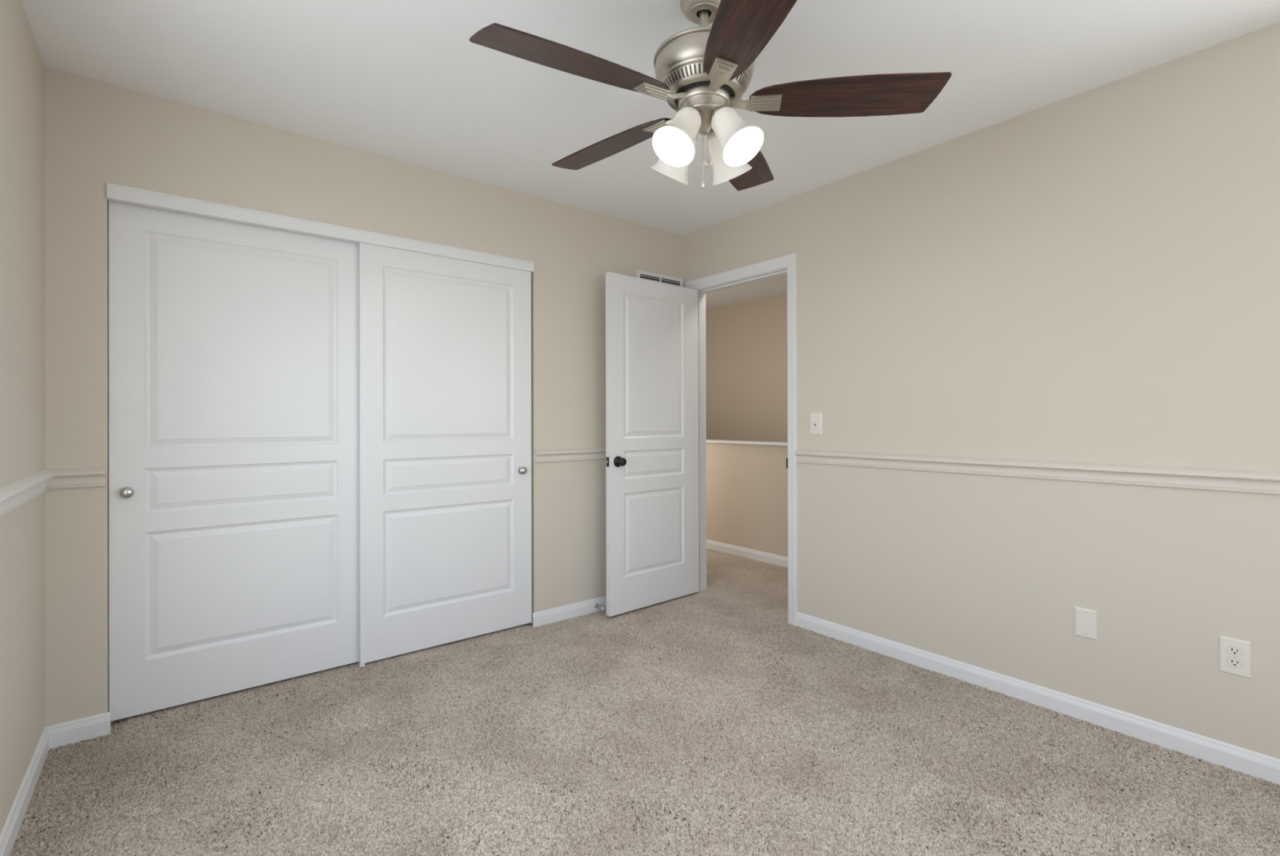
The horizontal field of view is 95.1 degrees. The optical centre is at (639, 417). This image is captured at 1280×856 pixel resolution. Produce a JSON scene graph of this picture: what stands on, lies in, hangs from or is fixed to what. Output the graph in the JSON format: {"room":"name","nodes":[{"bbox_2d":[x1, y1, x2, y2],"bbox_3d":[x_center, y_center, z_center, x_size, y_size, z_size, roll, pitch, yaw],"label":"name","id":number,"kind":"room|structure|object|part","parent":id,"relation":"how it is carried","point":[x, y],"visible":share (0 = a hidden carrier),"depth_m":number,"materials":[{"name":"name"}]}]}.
{"room":"empty bedroom","nodes":[
{"label":"empty bedroom","id":0,"kind":"room"},
{"bbox_2d":[0,0,44,834],"bbox_3d":[-1.155,-0.044,0.784,0.116,2.440,4.866,0,0,-39],"label":"wall","id":1,"kind":"structure","parent":0,"point":[22,193],"depth_m":1.75,"materials":[{"name":"beige paint"}]},
{"bbox_2d":[0,726,48,855],"bbox_3d":[-0.888,1.140,0.555,0.012,0.083,3.950,0,0,-39],"label":"baseboard","id":2,"kind":"structure","parent":1,"relation":"attached to","point":[8,835],"depth_m":1.74,"materials":[{"name":"white paint"}]},
{"bbox_2d":[0,468,54,515],"bbox_3d":[-1.806,0.217,1.713,0.029,0.072,1.000,0,0,-39],"label":"chair rail","id":3,"kind":"object","parent":1,"relation":"attached to","point":[13,494],"visible":1,"depth_m":1.71,"materials":[{"name":"white paint"}]},
{"bbox_2d":[44,66,684,726],"bbox_3d":[-0.946,-0.041,3.118,3.127,2.440,0.116,0,0,-39],"label":"wall","id":4,"kind":"structure","parent":0,"point":[97,133],"depth_m":2.49,"materials":[{"name":"beige paint"}]},
{"bbox_2d":[45,466,105,488],"bbox_3d":[-2.058,0.218,2.133,0.160,0.072,0.029,0,0,-39],"label":"chair rail","id":5,"kind":"object","parent":4,"relation":"attached to","point":[84,477],"visible":0.95,"depth_m":2.14,"materials":[{"name":"beige paint"}]},
{"bbox_2d":[45,711,111,749],"bbox_3d":[-2.055,1.145,2.143,0.175,0.083,0.012,0,0,-39],"label":"baseboard","id":6,"kind":"structure","parent":4,"relation":"attached to","point":[88,727],"depth_m":2.14,"materials":[{"name":"white paint"}]},
{"bbox_2d":[108,200,359,720],"bbox_3d":[-1.676,0.151,2.515,0.899,2.011,0.062,0,0,-39],"label":"door","id":7,"kind":"structure","parent":4,"relation":"in","point":[233,346],"depth_m":2.46,"materials":[{"name":"white paint"}]},
{"bbox_3d":[-1.976,0.287,2.253,0.043,0.043,0.030,0,0,-39],"label":"knob","id":8,"kind":"part","parent":7,"relation":"part of","materials":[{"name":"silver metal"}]},
{"bbox_2d":[106,182,534,272],"bbox_3d":[-1.309,-0.855,2.767,1.792,0.058,0.042,0,0,-39],"label":"trim","id":9,"kind":"structure","parent":4,"relation":"attached to","point":[115,193],"depth_m":2.57,"materials":[{"name":"white paint"}]},
{"bbox_2d":[358,242,531,663],"bbox_3d":[-0.966,0.151,3.037,0.899,2.013,0.062,0,0,-39],"label":"door","id":10,"kind":"structure","parent":4,"relation":"in","point":[445,343],"depth_m":3.00,"materials":[{"name":"white paint"}]},
{"bbox_3d":[-0.653,0.293,3.267,0.043,0.043,0.030,0,0,-39],"label":"knob","id":11,"kind":"part","parent":10,"relation":"part of","materials":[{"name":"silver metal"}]},
{"bbox_2d":[532,595,606,626],"bbox_3d":[-0.143,1.143,3.675,1.179,0.083,0.012,0,0,-39],"label":"baseboard","id":12,"kind":"structure","parent":4,"relation":"attached to","point":[580,608],"depth_m":3.44,"materials":[{"name":"white paint"}]},
{"bbox_2d":[594,603,604,609],"bbox_3d":[-0.242,1.143,3.538,0.026,0.026,0.078,0,0,-39],"label":"door stop","id":13,"kind":"object","parent":12,"relation":"attached to","point":[596,605],"visible":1,"depth_m":3.55,"materials":[{"name":"grey metal"}]},
{"bbox_2d":[535,447,605,462],"bbox_3d":[-0.133,0.216,3.675,1.161,0.072,0.029,0,0,-39],"label":"chair rail","id":14,"kind":"object","parent":4,"relation":"attached to","point":[586,453],"visible":0.34,"depth_m":3.45,"materials":[{"name":"beige paint"}]},
{"bbox_2d":[635,269,683,286],"bbox_3d":[0.137,-0.857,3.909,0.407,0.200,0.007,0,0,-39],"label":"air vent","id":15,"kind":"object","parent":4,"relation":"in","point":[642,274],"visible":0.41,"depth_m":3.90,"materials":[{"name":"white metal"}]},
{"bbox_2d":[9,547,1279,855],"bbox_3d":[-0.208,1.180,3.022,4.157,0.032,6.950,0,0,-39],"label":"floor","id":16,"kind":"structure","parent":0,"point":[706,722],"depth_m":2.01,"materials":[{"name":"beige carpet"}]},
{"bbox_2d":[355,661,364,667],"bbox_3d":[-1.329,1.159,2.783,0.020,0.049,0.085,0,0,-39],"label":"guide","id":17,"kind":"object","parent":16,"relation":"on","point":[361,665],"visible":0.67,"depth_m":2.75,"materials":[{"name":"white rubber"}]},
{"bbox_2d":[21,0,1279,308],"bbox_3d":[0.183,-1.313,3.333,5.393,0.100,7.166,0,0,-39],"label":"ceiling","id":18,"kind":"structure","parent":0,"point":[402,80],"depth_m":2.11,"materials":[{"name":"paint"}]},
{"bbox_2d":[469,0,951,191],"bbox_3d":[0.160,-0.983,1.800,1.312,0.565,1.300,0,0,-39],"label":"ceiling fan","id":19,"kind":"object","parent":18,"relation":"hanging from","point":[704,72],"visible":1,"depth_m":1.69,"materials":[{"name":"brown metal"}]},
{"bbox_3d":[-0.165,-0.954,1.578,0.552,0.006,0.159,0,13,-29],"label":"blade","id":20,"kind":"part","parent":19,"relation":"part of","materials":[{"name":"brown wood"}]},
{"bbox_3d":[-0.101,-0.958,2.063,0.552,0.006,0.159,1,14,44],"label":"blade","id":21,"kind":"part","parent":19,"relation":"part of","materials":[{"name":"brown wood"}]},
{"bbox_3d":[0.122,-0.832,1.850,0.134,0.140,0.134,0,34,-45],"label":"lamp shade","id":22,"kind":"part","parent":19,"relation":"part of","materials":[{"name":"white glass"}]},
{"bbox_3d":[0.123,-0.833,1.704,0.134,0.140,0.134,0,-34,45],"label":"lamp shade","id":23,"kind":"part","parent":19,"relation":"part of","materials":[{"name":"white glass"}]},
{"bbox_3d":[0.126,-0.840,1.708,0.058,0.105,0.058,0,-34,45],"label":"bulb","id":24,"kind":"part","parent":19,"relation":"part of","materials":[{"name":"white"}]},
{"bbox_3d":[0.158,-0.895,1.739,0.079,0.057,0.060,0,0,-39],"label":"lamp arm","id":25,"kind":"part","parent":19,"relation":"part of","materials":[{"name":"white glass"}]},
{"bbox_3d":[0.191,-0.804,1.777,0.004,0.147,0.004,0,0,-39],"label":"pull chain","id":26,"kind":"part","parent":19,"relation":"part of","materials":[{"name":"silver metal"}]},
{"bbox_3d":[0.205,-0.835,1.777,0.004,0.100,0.004,0,0,-39],"label":"pull chain","id":27,"kind":"part","parent":19,"relation":"part of","materials":[{"name":"silver metal"}]},
{"bbox_3d":[0.232,-0.895,1.817,0.079,0.057,0.060,0,0,-39],"label":"lamp arm","id":28,"kind":"part","parent":19,"relation":"part of","materials":[{"name":"silver metal"}]},
{"bbox_3d":[0.234,-0.895,1.740,0.060,0.057,0.079,0,0,-39],"label":"lamp arm","id":29,"kind":"part","parent":19,"relation":"part of","materials":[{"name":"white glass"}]},
{"bbox_3d":[0.268,-0.833,1.850,0.134,0.140,0.134,0,34,45],"label":"lamp shade","id":30,"kind":"part","parent":19,"relation":"part of","materials":[{"name":"white glass"}]},
{"bbox_3d":[0.264,-0.841,1.709,0.058,0.105,0.058,0,-34,-45],"label":"bulb","id":31,"kind":"part","parent":19,"relation":"part of","materials":[{"name":"white glass"}]},
{"bbox_3d":[0.268,-0.833,1.705,0.134,0.140,0.134,0,-34,-45],"label":"lamp shade","id":32,"kind":"part","parent":19,"relation":"part of","materials":[{"name":"white glass"}]},
{"bbox_3d":[0.263,-0.953,1.372,0.159,0.006,0.552,13,-2,-9],"label":"blade","id":33,"kind":"part","parent":19,"relation":"part of","materials":[{"name":"brown wood"}]},
{"bbox_3d":[0.365,-0.952,2.152,0.159,0.006,0.552,-14,-6,24],"label":"blade","id":34,"kind":"part","parent":19,"relation":"part of","materials":[{"name":"brown wood"}]},
{"bbox_3d":[0.603,-0.947,1.731,0.552,0.006,0.159,1,-13,6],"label":"blade","id":35,"kind":"part","parent":19,"relation":"part of","materials":[{"name":"brown wood"}]},
{"bbox_2d":[706,292,787,441],"bbox_3d":[1.638,0.558,5.752,0.100,3.640,5.000,0,0,-39],"label":"wall","id":36,"kind":"structure","parent":0,"point":[747,350],"depth_m":6.27,"materials":[{"name":"beige paint"}]},
{"bbox_2d":[706,442,787,556],"bbox_3d":[0.850,0.700,5.120,0.120,0.957,5.000,0,0,-39],"label":"wall","id":37,"kind":"structure","parent":0,"point":[747,484],"depth_m":4.95,"materials":[{"name":"beige paint"}]},
{"bbox_2d":[706,538,787,567],"bbox_3d":[0.799,1.143,5.078,0.012,0.083,5.000,0,0,-39],"label":"baseboard","id":38,"kind":"structure","parent":37,"relation":"attached to","point":[772,558],"depth_m":4.93,"materials":[{"name":"white paint"}]},
{"bbox_2d":[706,439,787,445],"bbox_3d":[0.849,0.210,5.121,0.180,0.023,5.000,0,0,-39],"label":"trim","id":39,"kind":"structure","parent":37,"relation":"on","point":[718,441],"depth_m":4.95,"materials":[{"name":"white paint"}]},
{"bbox_2d":[684,22,1279,758],"bbox_3d":[0.652,-0.043,3.715,0.116,2.440,6.950,0,0,-39],"label":"wall","id":40,"kind":"structure","parent":0,"point":[1093,275],"depth_m":2.34,"materials":[{"name":"beige paint"}]},
{"bbox_2d":[605,271,698,616],"bbox_3d":[0.111,0.153,3.679,0.778,2.022,0.095,0,0,-42],"label":"door","id":41,"kind":"structure","parent":40,"relation":"in","point":[652,403],"depth_m":3.65,"materials":[{"name":"white paint"}]},
{"bbox_3d":[-0.112,0.258,3.454,0.065,0.065,0.058,0,0,-41],"label":"knob","id":42,"kind":"part","parent":41,"relation":"part of","materials":[{"name":"black metal"}]},
{"bbox_2d":[684,253,797,626],"bbox_3d":[0.647,0.124,3.708,0.134,2.114,0.910,0,0,-39],"label":"door frame","id":43,"kind":"structure","parent":40,"relation":"attached to","point":[789,261],"depth_m":3.42,"materials":[{"name":"white paint"}]},
{"bbox_2d":[809,412,822,434],"bbox_3d":[0.963,0.030,3.219,0.020,0.120,0.076,0,0,-39],"label":"light switch","id":44,"kind":"object","parent":40,"relation":"attached to","point":[815,418],"visible":1,"depth_m":3.22,"materials":[{"name":"white plastic"}]},
{"bbox_2d":[794,448,1279,494],"bbox_3d":[1.528,0.211,2.507,0.029,0.072,2.070,0,0,-39],"label":"chair rail","id":45,"kind":"object","parent":40,"relation":"attached to","point":[1220,479],"visible":1,"depth_m":2.30,"materials":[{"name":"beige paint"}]},
{"bbox_2d":[796,611,1279,785],"bbox_3d":[1.834,1.136,2.140,0.012,0.083,3.020,0,0,-39],"label":"baseboard","id":46,"kind":"structure","parent":40,"relation":"attached to","point":[1256,764],"depth_m":2.30,"materials":[{"name":"white paint"}]},
{"bbox_2d":[1075,605,1097,639],"bbox_3d":[1.730,0.796,2.273,0.007,0.113,0.070,0,0,-39],"label":"blank plate","id":47,"kind":"object","parent":40,"relation":"attached to","point":[1086,620],"visible":1,"depth_m":2.27,"materials":[{"name":"white plastic"}]},
{"bbox_2d":[1218,635,1251,678],"bbox_3d":[1.985,0.797,1.954,0.008,0.121,0.076,0,0,-39],"label":"power outlet","id":48,"kind":"object","parent":40,"relation":"attached to","point":[1235,654],"visible":1,"depth_m":1.95,"materials":[{"name":"white plastic"}]},
{"bbox_2d":[1226,657,1242,667],"bbox_3d":[1.984,0.816,1.953,0.001,0.029,0.036,0,0,-39],"label":"receptacle","id":49,"kind":"object","parent":48,"relation":"attached to","point":[1232,662],"depth_m":1.95,"materials":[{"name":"white plastic"}]},
{"bbox_2d":[1226,645,1242,656],"bbox_3d":[1.984,0.777,1.953,0.001,0.029,0.036,0,0,-39],"label":"receptacle","id":50,"kind":"object","parent":48,"relation":"attached to","point":[1232,651],"depth_m":1.95,"materials":[{"name":"white plastic"}]}
]}

